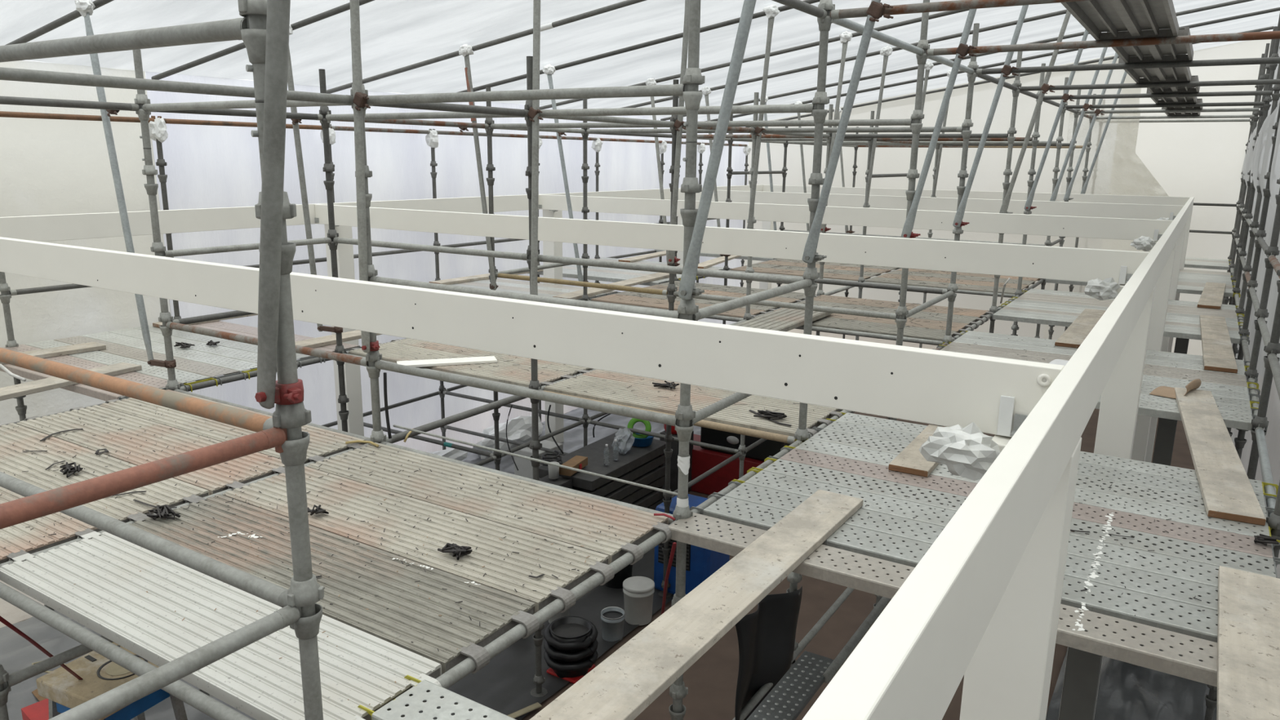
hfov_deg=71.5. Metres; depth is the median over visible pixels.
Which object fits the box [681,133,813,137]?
tube
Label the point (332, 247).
cup
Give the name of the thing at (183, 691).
tube
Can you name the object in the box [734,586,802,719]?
film
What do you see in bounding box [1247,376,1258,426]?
tube
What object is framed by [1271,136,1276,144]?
cup
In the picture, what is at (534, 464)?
cup
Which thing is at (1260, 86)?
cup
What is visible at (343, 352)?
tube
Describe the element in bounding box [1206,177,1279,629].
scaffolding pole
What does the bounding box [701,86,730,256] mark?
strut
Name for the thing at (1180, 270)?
deck
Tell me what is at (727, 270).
tube
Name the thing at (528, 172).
cup
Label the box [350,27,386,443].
scaffolding pole
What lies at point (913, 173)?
cup
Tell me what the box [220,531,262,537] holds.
smear
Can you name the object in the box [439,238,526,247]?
tube
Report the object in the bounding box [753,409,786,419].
tie tangle
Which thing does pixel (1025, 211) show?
cup
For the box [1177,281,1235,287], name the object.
deck
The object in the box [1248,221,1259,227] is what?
cup
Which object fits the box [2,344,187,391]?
deck
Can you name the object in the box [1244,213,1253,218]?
cup
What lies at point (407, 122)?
tube
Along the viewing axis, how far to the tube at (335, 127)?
10.89 m
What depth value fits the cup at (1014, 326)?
11.69 m
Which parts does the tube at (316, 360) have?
blade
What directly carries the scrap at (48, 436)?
on the deck at (213, 481)
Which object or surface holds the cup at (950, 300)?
on the scaffolding pole at (962, 174)
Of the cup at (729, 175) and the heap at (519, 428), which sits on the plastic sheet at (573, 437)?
the heap at (519, 428)
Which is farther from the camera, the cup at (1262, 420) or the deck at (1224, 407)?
the deck at (1224, 407)
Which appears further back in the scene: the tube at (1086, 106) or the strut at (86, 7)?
the tube at (1086, 106)
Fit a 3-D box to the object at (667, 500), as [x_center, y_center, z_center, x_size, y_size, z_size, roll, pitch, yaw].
[0.282,-0.024,8.288,0.135,4.963,0.135,-11,17,-42]
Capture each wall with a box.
[0,60,749,627]
[742,62,1074,349]
[1044,54,1150,340]
[1135,39,1271,355]
[1226,41,1279,577]
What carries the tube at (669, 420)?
attached to the scaffolding pole at (377, 433)
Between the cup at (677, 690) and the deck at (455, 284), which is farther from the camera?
the deck at (455, 284)
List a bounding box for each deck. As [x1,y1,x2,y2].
[0,364,128,400]
[0,422,209,523]
[0,486,102,564]
[0,531,441,719]
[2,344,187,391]
[16,404,284,495]
[25,339,217,391]
[53,335,245,385]
[81,331,257,379]
[99,389,365,463]
[107,328,297,373]
[128,493,539,673]
[133,324,321,368]
[190,324,334,362]
[198,320,361,353]
[222,466,614,613]
[306,442,671,564]
[348,342,571,387]
[357,675,515,719]
[391,337,592,376]
[448,283,589,300]
[457,281,599,300]
[471,280,610,297]
[483,278,618,294]
[528,271,668,285]
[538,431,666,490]
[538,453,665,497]
[542,374,831,436]
[562,266,680,279]
[562,268,679,281]
[565,264,696,279]
[579,368,855,419]
[591,258,725,271]
[591,293,767,318]
[598,257,729,271]
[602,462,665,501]
[616,291,779,311]
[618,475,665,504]
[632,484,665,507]
[643,284,802,302]
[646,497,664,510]
[654,248,775,261]
[657,280,817,300]
[667,512,1217,687]
[689,494,1217,642]
[711,480,1217,611]
[730,266,870,280]
[732,468,1218,587]
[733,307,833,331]
[746,262,880,276]
[746,650,834,719]
[751,457,1279,578]
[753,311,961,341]
[758,260,890,273]
[767,447,1279,560]
[772,258,899,270]
[773,307,973,333]
[783,438,1279,542]
[795,300,984,328]
[809,428,1274,523]
[812,420,1276,510]
[813,294,993,322]
[826,411,1278,497]
[865,276,1022,294]
[877,273,1028,290]
[888,270,1035,285]
[897,268,1039,283]
[935,345,1260,394]
[939,342,1258,384]
[942,350,1260,395]
[952,333,1248,370]
[952,337,1257,378]
[960,330,1249,366]
[985,311,1249,344]
[995,308,1248,336]
[996,306,1241,331]
[1000,303,1242,328]
[1004,301,1243,325]
[1008,298,1244,322]
[1011,296,1244,319]
[1013,294,1244,316]
[1022,288,1237,307]
[1022,290,1237,310]
[1022,292,1244,315]
[1040,278,1240,297]
[1061,0,1178,39]
[1094,395,1267,431]
[1111,26,1193,62]
[1118,53,1191,83]
[1139,392,1257,416]
[1140,386,1259,408]
[1141,380,1260,402]
[1146,75,1199,93]
[1146,87,1197,103]
[1161,106,1200,115]
[1164,97,1203,109]
[1177,278,1235,284]
[1177,280,1235,285]
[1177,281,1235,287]
[1177,283,1234,288]
[1177,284,1233,290]
[1178,273,1231,278]
[1178,275,1233,280]
[1178,276,1235,282]
[1179,269,1233,274]
[1179,270,1233,275]
[1179,271,1232,277]
[1184,261,1230,265]
[1185,257,1230,262]
[1185,257,1231,261]
[1185,259,1231,263]
[1185,260,1230,264]
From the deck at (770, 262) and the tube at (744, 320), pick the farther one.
the deck at (770, 262)
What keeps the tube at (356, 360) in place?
attached to the scaffolding pole at (157, 247)
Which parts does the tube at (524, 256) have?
blade, blade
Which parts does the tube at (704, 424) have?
blade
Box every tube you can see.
[0,14,248,62]
[0,66,353,108]
[0,95,140,114]
[0,111,155,122]
[0,347,273,432]
[0,389,167,426]
[0,426,287,529]
[0,443,371,568]
[0,471,288,608]
[0,582,251,719]
[3,635,113,691]
[5,0,113,44]
[7,283,91,297]
[48,605,301,719]
[106,99,351,116]
[150,108,323,122]
[151,0,373,79]
[157,115,322,129]
[162,236,331,257]
[165,319,369,366]
[171,310,254,324]
[173,386,370,444]
[177,357,330,391]
[244,257,326,267]
[290,111,525,124]
[321,420,337,427]
[326,0,645,93]
[329,119,488,130]
[329,124,431,133]
[333,235,529,260]
[342,351,528,388]
[349,0,379,352]
[353,79,687,111]
[353,248,422,258]
[363,391,441,417]
[363,422,493,457]
[366,102,528,119]
[369,272,681,319]
[374,357,679,430]
[378,438,675,524]
[384,395,532,443]
[388,520,676,717]
[432,128,527,137]
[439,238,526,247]
[442,389,582,421]
[444,384,466,391]
[444,425,568,455]
[457,0,820,92]
[458,121,671,132]
[473,455,496,466]
[494,271,668,295]
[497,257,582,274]
[499,419,585,457]
[502,128,585,135]
[527,100,816,121]
[537,252,805,288]
[537,386,795,444]
[538,134,597,140]
[539,8,969,109]
[540,368,595,390]
[541,115,675,129]
[557,128,751,136]
[586,298,743,321]
[586,417,738,453]
[588,412,608,420]
[591,133,671,137]
[600,137,662,142]
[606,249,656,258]
[622,8,1066,107]
[660,0,1253,120]
[664,140,701,144]
[670,451,742,498]
[672,288,898,322]
[673,115,913,130]
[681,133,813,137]
[682,137,730,140]
[685,126,755,134]
[689,392,751,425]
[692,278,812,320]
[692,436,802,514]
[702,142,746,146]
[710,6,1279,120]
[727,270,857,281]
[728,319,747,324]
[730,170,785,174]
[732,137,867,141]
[733,140,786,143]
[733,586,853,719]
[744,438,767,453]
[745,26,1273,127]
[748,317,942,345]
[752,271,949,294]
[752,293,819,318]
[754,124,964,136]
[764,132,830,139]
[772,0,826,22]
[782,229,901,237]
[787,141,903,143]
[810,409,852,436]
[822,143,926,145]
[822,596,890,683]
[824,281,861,295]
[828,0,1088,22]
[831,136,871,141]
[833,17,924,57]
[842,145,857,146]
[844,133,1008,137]
[857,145,961,147]
[862,281,1015,297]
[864,267,901,281]
[871,173,906,177]
[872,137,1032,141]
[880,141,911,143]
[904,288,953,318]
[912,236,1045,245]
[918,141,1057,144]
[924,30,1279,58]
[928,55,973,76]
[935,340,948,350]
[942,142,1070,146]
[954,310,994,337]
[968,145,1086,148]
[974,57,1279,77]
[977,74,1017,93]
[997,295,1019,308]
[1018,87,1039,98]
[1019,79,1279,93]
[1022,279,1044,292]
[1043,90,1272,102]
[1043,99,1065,108]
[1049,237,1062,246]
[1065,106,1078,113]
[1066,101,1264,111]
[1078,111,1093,119]
[1079,107,1259,115]
[1096,114,1253,119]
[1139,119,1250,122]
[1184,262,1234,270]
[1189,229,1232,234]
[1193,202,1236,206]
[1234,293,1239,310]
[1237,314,1243,331]
[1240,255,1245,272]
[1240,333,1250,369]
[1244,271,1250,288]
[1246,217,1252,229]
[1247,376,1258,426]
[1248,284,1259,318]
[1251,227,1257,239]
[1254,424,1275,516]
[1257,235,1268,257]
[1257,315,1271,355]
[1267,252,1279,278]
[1267,350,1279,399]
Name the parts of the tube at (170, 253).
blade, blade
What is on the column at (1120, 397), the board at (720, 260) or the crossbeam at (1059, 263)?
the crossbeam at (1059, 263)
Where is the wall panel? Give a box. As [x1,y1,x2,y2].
[1060,111,1168,196]
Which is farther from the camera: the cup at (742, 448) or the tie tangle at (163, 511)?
the cup at (742, 448)
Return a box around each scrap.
[22,450,47,452]
[40,428,83,441]
[45,460,65,470]
[94,448,108,455]
[111,490,146,496]
[133,499,177,508]
[528,573,544,578]
[748,409,791,426]
[1070,529,1089,532]
[1108,533,1133,537]
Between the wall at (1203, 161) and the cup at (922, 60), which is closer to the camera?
the cup at (922, 60)
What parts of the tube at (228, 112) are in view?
blade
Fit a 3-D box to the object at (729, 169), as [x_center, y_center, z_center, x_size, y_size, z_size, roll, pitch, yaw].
[1.340,-1.313,13.860,0.135,4.898,0.135,5,13,17]
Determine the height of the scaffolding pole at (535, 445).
4.963 m
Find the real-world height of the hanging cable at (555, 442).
0.591 m
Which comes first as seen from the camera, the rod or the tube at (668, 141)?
the rod
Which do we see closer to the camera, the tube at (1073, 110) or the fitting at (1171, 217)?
the fitting at (1171, 217)
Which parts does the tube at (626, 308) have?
blade, blade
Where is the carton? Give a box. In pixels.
[559,455,587,476]
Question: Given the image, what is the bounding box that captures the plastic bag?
[611,426,635,453]
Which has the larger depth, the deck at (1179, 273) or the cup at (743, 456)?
the deck at (1179, 273)
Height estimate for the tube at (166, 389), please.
0.088 m
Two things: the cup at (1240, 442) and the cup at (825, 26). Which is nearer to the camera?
the cup at (825, 26)
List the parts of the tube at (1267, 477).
blade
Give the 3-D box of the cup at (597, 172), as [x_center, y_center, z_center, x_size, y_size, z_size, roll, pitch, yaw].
[-0.712,-3.114,14.791,0.087,0.075,0.086,9,15,31]
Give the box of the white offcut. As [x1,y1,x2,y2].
[396,355,497,367]
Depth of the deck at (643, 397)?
6.26 m
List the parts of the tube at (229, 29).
blade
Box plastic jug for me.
[547,461,559,479]
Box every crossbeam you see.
[0,236,1064,437]
[314,204,1149,284]
[538,194,1173,241]
[678,188,1183,220]
[762,184,1190,205]
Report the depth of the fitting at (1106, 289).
5.38 m
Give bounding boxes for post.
[1058,597,1105,719]
[1130,417,1177,666]
[1173,337,1189,354]
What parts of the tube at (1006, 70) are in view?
blade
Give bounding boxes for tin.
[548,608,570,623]
[600,606,625,641]
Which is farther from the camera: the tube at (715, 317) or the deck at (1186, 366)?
the tube at (715, 317)
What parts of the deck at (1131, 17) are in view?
rail, rail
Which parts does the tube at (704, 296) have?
blade, blade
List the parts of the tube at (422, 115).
blade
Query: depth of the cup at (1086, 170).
15.95 m
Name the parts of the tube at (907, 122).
blade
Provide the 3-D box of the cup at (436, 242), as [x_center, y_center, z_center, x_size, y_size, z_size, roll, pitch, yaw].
[-2.729,-1.559,11.891,0.095,0.066,0.094,9,15,31]
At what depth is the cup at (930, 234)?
15.57 m
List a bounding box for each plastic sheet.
[461,407,701,474]
[919,395,1027,480]
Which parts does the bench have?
leg, leg, leg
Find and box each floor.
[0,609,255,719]
[19,408,1226,719]
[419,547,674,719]
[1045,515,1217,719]
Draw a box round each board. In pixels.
[0,342,106,364]
[0,362,142,400]
[152,313,257,328]
[294,329,382,347]
[429,269,543,284]
[529,489,863,719]
[552,272,669,299]
[618,250,666,262]
[697,254,741,268]
[888,424,941,477]
[1054,308,1106,348]
[1174,386,1266,525]
[1196,282,1226,309]
[1200,315,1237,373]
[1217,565,1279,719]
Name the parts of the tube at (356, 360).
blade, blade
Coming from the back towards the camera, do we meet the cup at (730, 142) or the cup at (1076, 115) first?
the cup at (1076, 115)
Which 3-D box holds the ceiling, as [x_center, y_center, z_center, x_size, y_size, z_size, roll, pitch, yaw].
[1.334,-3.599,9.076,9.520,1.562,22.920,9,15,31]
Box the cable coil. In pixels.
[540,449,562,466]
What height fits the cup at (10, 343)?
0.066 m
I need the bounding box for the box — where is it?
[514,440,563,479]
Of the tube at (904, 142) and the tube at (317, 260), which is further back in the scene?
the tube at (904, 142)
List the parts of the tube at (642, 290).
blade, blade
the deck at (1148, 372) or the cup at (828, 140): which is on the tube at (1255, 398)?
the deck at (1148, 372)
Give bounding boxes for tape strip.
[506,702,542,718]
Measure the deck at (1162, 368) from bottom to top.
0.060 m
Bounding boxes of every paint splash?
[1072,602,1088,631]
[1083,512,1113,593]
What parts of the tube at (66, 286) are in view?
blade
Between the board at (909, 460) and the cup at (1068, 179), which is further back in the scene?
the cup at (1068, 179)
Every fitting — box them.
[315,217,339,226]
[538,204,558,212]
[1084,266,1133,300]
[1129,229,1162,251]
[1156,212,1175,220]
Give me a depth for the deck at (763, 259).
15.75 m
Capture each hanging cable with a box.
[383,372,391,438]
[506,404,518,471]
[546,404,564,453]
[592,413,610,437]
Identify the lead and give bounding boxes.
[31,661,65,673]
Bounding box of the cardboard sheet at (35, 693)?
[31,688,45,701]
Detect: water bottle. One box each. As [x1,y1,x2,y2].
[604,444,609,465]
[613,439,618,460]
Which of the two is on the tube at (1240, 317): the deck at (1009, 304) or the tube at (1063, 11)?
the deck at (1009, 304)
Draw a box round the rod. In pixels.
[393,424,677,495]
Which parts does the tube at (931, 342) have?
blade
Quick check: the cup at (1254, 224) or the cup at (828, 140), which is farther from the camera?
the cup at (828, 140)
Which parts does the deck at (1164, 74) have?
rail, rail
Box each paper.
[1048,359,1068,365]
[1149,378,1201,398]
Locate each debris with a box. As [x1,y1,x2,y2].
[0,404,351,548]
[0,407,629,705]
[167,444,624,651]
[414,346,813,410]
[617,282,962,331]
[734,421,1250,616]
[755,259,1028,288]
[967,337,1233,410]
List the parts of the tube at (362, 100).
blade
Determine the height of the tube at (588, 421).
0.088 m
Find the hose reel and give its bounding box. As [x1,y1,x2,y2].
[626,417,651,438]
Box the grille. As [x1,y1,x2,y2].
[657,539,690,571]
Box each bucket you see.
[543,616,598,678]
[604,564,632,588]
[622,576,654,626]
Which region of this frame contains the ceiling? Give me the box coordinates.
[0,0,1279,120]
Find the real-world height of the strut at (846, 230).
2.547 m
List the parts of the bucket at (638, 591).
lid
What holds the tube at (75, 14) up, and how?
attached to the ceiling
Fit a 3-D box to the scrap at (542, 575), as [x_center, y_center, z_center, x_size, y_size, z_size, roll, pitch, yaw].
[-0.421,0.879,3.624,0.047,0.008,0.050,9,15,31]
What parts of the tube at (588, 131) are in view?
blade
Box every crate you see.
[538,475,572,488]
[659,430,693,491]
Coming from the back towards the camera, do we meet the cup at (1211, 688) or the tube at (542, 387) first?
the tube at (542, 387)
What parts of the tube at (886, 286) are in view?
blade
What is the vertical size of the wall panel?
1.550 m
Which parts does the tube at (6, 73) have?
blade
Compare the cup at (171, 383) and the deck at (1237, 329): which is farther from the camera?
the deck at (1237, 329)
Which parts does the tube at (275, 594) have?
blade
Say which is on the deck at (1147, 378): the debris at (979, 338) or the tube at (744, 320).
the debris at (979, 338)
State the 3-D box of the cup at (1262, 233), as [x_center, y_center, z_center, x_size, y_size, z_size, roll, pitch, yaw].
[6.161,-1.256,8.813,0.095,0.066,0.094,9,15,31]
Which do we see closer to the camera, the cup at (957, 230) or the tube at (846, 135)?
the cup at (957, 230)
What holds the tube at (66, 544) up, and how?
attached to the scaffolding pole at (4, 677)
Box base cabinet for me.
[689,434,795,502]
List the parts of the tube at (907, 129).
blade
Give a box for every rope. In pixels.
[0,364,26,381]
[345,440,378,447]
[403,428,413,442]
[653,513,675,520]
[1000,277,1010,303]
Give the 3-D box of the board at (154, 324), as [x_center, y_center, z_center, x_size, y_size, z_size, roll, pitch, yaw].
[-3.918,-0.569,9.733,0.210,0.036,2.704,10,16,34]
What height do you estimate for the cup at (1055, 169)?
0.066 m
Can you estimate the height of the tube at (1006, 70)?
0.112 m
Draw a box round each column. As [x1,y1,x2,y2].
[324,224,364,436]
[542,209,564,443]
[676,216,683,263]
[759,221,773,289]
[959,434,1081,719]
[1058,284,1155,717]
[1127,241,1177,563]
[1144,221,1186,462]
[1167,209,1192,352]
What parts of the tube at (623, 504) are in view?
blade, blade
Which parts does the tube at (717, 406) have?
blade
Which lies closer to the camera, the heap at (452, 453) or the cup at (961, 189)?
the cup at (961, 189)
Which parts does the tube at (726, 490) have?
blade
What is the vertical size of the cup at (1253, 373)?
0.066 m
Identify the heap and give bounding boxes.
[427,448,467,461]
[472,415,542,458]
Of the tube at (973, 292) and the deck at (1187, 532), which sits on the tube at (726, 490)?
the deck at (1187, 532)
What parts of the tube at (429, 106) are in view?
blade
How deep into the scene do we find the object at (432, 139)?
11.73 m
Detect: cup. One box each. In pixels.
[0,283,10,291]
[0,294,10,303]
[0,664,8,684]
[0,686,9,706]
[4,339,18,347]
[15,404,26,415]
[133,93,150,103]
[137,108,150,120]
[142,164,157,174]
[143,183,158,195]
[150,241,165,252]
[155,159,167,165]
[157,174,167,182]
[158,311,173,322]
[159,324,173,336]
[165,378,180,390]
[173,315,181,319]
[237,0,266,17]
[240,28,266,63]
[254,191,296,218]
[257,242,295,275]
[272,401,311,428]
[279,431,310,466]
[287,573,324,607]
[294,603,322,639]
[319,106,331,114]
[320,118,330,128]
[322,163,334,171]
[323,180,334,190]
[327,229,338,237]
[328,241,337,250]
[334,345,346,353]
[336,360,344,365]
[337,394,349,403]
[338,410,348,420]
[350,84,368,95]
[351,105,366,116]
[355,165,372,177]
[355,193,372,207]
[365,350,382,361]
[366,364,380,378]
[367,264,377,276]
[370,429,386,442]
[430,160,437,165]
[430,172,436,177]
[433,240,439,245]
[439,385,445,391]
[440,426,445,432]
[484,117,494,124]
[484,127,493,134]
[485,164,495,170]
[486,177,494,185]
[492,413,500,421]
[493,448,502,456]
[494,457,501,464]
[524,100,532,110]
[524,115,532,125]
[525,166,531,176]
[525,187,531,199]
[526,245,539,254]
[526,258,530,269]
[528,380,541,390]
[529,398,538,404]
[529,439,542,449]
[529,455,541,467]
[533,634,543,646]
[533,674,545,684]
[537,623,544,631]
[581,132,587,138]
[581,163,589,168]
[581,176,588,182]
[581,206,589,213]
[582,253,589,258]
[582,294,589,300]
[582,413,589,420]
[582,422,587,427]
[594,170,599,175]
[661,580,670,588]
[662,488,672,497]
[662,497,671,507]
[662,545,670,555]
[663,434,674,442]
[663,448,672,457]
[666,283,677,291]
[666,294,675,302]
[669,165,679,173]
[669,182,673,191]
[669,681,688,699]
[669,704,685,719]
[670,114,677,121]
[670,126,676,133]
[671,594,686,606]
[673,504,693,520]
[675,404,695,420]
[675,423,693,441]
[677,298,698,314]
[680,177,702,192]
[680,208,697,226]
[682,91,702,110]
[683,67,705,84]
[723,265,729,270]
[726,167,733,171]
[726,173,732,178]
[727,139,733,145]
[737,444,746,452]
[738,453,746,460]
[743,312,752,319]
[745,266,754,272]
[746,216,756,222]
[749,167,758,173]
[751,132,756,138]
[786,572,802,582]
[794,639,798,650]
[795,427,810,440]
[803,266,819,279]
[803,283,817,297]
[807,198,818,212]
[808,173,824,184]
[812,109,827,123]
[813,91,829,104]
[817,0,835,9]
[817,15,831,31]
[817,289,824,295]
[826,137,831,142]
[857,276,865,281]
[867,139,872,145]
[895,318,906,328]
[896,306,908,315]
[905,190,915,200]
[906,168,919,177]
[911,109,924,119]
[911,123,922,133]
[915,53,927,64]
[916,40,929,48]
[927,232,933,237]
[942,334,953,342]
[947,283,958,290]
[947,293,956,302]
[952,226,963,234]
[956,186,965,194]
[957,169,968,177]
[961,130,972,138]
[962,119,973,126]
[967,61,978,68]
[967,72,976,81]
[989,306,998,311]
[1002,182,1009,189]
[1003,168,1012,174]
[1007,127,1017,133]
[1007,136,1015,143]
[1011,324,1018,329]
[1012,80,1022,86]
[1012,89,1020,97]
[1014,289,1022,294]
[1023,209,1031,213]
[1026,180,1034,186]
[1027,168,1035,174]
[1031,132,1039,137]
[1031,139,1039,146]
[1044,240,1051,244]
[1048,329,1053,334]
[1052,177,1057,183]
[1053,167,1060,171]
[1056,136,1063,141]
[1056,143,1062,148]
[1066,166,1073,171]
[1066,177,1071,182]
[1073,112,1079,117]
[1082,168,1088,172]
[1204,694,1217,709]
[1206,684,1217,690]
[1223,297,1229,302]
[1228,263,1235,267]
[1231,275,1236,280]
[1232,287,1240,293]
[1232,347,1238,353]
[1233,233,1239,237]
[1234,437,1246,448]
[1235,242,1242,247]
[1235,307,1244,314]
[1238,203,1244,208]
[1238,250,1246,256]
[1238,328,1249,336]
[1241,208,1248,213]
[1242,265,1252,271]
[1242,273,1251,280]
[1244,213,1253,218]
[1244,368,1258,377]
[1246,280,1257,287]
[1246,288,1256,297]
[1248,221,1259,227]
[1248,230,1255,236]
[1250,182,1254,188]
[1250,428,1266,442]
[1251,415,1268,427]
[1253,116,1258,121]
[1254,230,1266,236]
[1254,239,1265,248]
[1254,308,1268,317]
[1256,185,1261,192]
[1257,84,1263,89]
[1257,110,1263,115]
[1258,75,1264,79]
[1262,96,1271,102]
[1262,104,1271,110]
[1262,188,1271,196]
[1263,342,1279,353]
[1264,63,1270,68]
[1264,73,1270,79]
[1264,172,1271,178]
[1264,246,1279,255]
[1264,257,1278,268]
[1266,512,1279,530]
[1269,63,1277,70]
[1270,53,1279,57]
[1271,84,1279,90]
[1271,93,1279,100]
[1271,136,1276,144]
[1271,534,1279,550]
[1272,121,1279,128]
[1275,194,1279,204]
[1276,280,1279,293]
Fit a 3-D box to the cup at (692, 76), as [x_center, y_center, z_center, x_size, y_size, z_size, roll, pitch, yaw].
[0.226,-1.221,3.819,0.095,0.066,0.094,9,15,31]
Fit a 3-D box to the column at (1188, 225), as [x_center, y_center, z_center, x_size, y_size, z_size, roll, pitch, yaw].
[8.997,-0.773,15.082,0.204,3.515,0.200,9,15,31]
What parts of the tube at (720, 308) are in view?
blade, blade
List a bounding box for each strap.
[0,616,82,679]
[661,542,676,614]
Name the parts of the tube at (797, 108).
blade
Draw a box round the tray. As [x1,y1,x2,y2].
[546,664,595,684]
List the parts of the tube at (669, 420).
blade, blade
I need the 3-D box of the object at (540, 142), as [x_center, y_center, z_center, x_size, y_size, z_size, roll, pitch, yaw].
[-1.589,-1.173,13.854,0.166,4.554,0.179,3,13,11]
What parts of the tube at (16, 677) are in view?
blade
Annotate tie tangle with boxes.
[59,462,83,477]
[146,504,180,519]
[173,342,195,347]
[206,340,219,346]
[307,504,328,515]
[437,542,471,559]
[652,380,679,389]
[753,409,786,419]
[1253,533,1279,546]
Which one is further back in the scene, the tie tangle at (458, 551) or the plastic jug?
the plastic jug
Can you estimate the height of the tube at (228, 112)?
0.088 m
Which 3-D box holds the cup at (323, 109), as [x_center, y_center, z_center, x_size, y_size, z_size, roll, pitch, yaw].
[-2.588,-2.044,7.274,0.095,0.066,0.094,9,15,31]
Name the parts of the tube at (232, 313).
blade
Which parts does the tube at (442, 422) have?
blade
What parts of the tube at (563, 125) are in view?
blade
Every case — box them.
[21,698,48,719]
[700,426,791,460]
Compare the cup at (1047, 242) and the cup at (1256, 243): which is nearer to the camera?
the cup at (1256, 243)
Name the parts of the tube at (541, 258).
blade, blade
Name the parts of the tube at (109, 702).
blade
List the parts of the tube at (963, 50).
blade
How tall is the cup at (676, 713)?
0.075 m
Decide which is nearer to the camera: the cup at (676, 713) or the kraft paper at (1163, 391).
the cup at (676, 713)
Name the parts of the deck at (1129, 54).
rail, rail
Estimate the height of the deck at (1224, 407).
0.060 m
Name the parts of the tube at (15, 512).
blade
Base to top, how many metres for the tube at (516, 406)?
0.088 m
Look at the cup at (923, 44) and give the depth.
6.57 m
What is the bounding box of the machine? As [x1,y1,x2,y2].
[653,493,729,594]
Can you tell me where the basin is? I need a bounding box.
[627,433,653,447]
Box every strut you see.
[74,0,176,368]
[254,0,303,408]
[287,24,342,333]
[458,44,498,289]
[529,0,540,295]
[542,63,588,282]
[645,77,679,266]
[667,0,688,263]
[677,0,755,300]
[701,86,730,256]
[746,4,780,229]
[760,95,777,230]
[794,100,808,231]
[801,0,880,263]
[820,31,852,231]
[834,107,854,233]
[864,45,893,207]
[901,8,977,238]
[918,60,933,142]
[932,70,951,197]
[952,4,1028,227]
[999,9,1071,213]
[1023,29,1088,210]
[1049,47,1107,201]
[1063,52,1118,200]
[1080,71,1127,194]
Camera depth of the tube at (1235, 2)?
13.62 m
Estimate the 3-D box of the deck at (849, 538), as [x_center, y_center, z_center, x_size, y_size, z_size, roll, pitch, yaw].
[1.357,0.892,3.839,2.505,0.060,0.225,9,15,31]
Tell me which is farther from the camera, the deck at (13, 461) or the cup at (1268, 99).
the cup at (1268, 99)
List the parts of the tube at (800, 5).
blade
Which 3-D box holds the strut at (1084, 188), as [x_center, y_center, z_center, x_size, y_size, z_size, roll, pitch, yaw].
[8.251,-4.129,15.651,0.628,2.493,0.122,9,15,31]
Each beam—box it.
[0,184,763,241]
[802,196,1194,719]
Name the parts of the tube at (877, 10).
blade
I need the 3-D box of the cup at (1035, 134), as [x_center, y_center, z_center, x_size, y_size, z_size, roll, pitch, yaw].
[4.977,-2.834,11.170,0.095,0.066,0.094,9,15,31]
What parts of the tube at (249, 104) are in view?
blade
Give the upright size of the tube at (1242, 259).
0.048 m
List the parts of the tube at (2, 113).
blade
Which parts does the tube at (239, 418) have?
blade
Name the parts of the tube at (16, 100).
blade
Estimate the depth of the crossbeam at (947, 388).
3.01 m
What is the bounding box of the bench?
[35,642,187,719]
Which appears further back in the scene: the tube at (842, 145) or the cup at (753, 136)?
the tube at (842, 145)
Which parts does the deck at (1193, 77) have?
rail, rail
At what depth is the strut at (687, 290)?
3.76 m
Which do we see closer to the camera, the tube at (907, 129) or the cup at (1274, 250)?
the cup at (1274, 250)
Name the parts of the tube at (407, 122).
blade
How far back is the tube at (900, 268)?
13.49 m
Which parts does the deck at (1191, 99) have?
rail, rail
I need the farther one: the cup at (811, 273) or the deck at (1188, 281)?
the deck at (1188, 281)

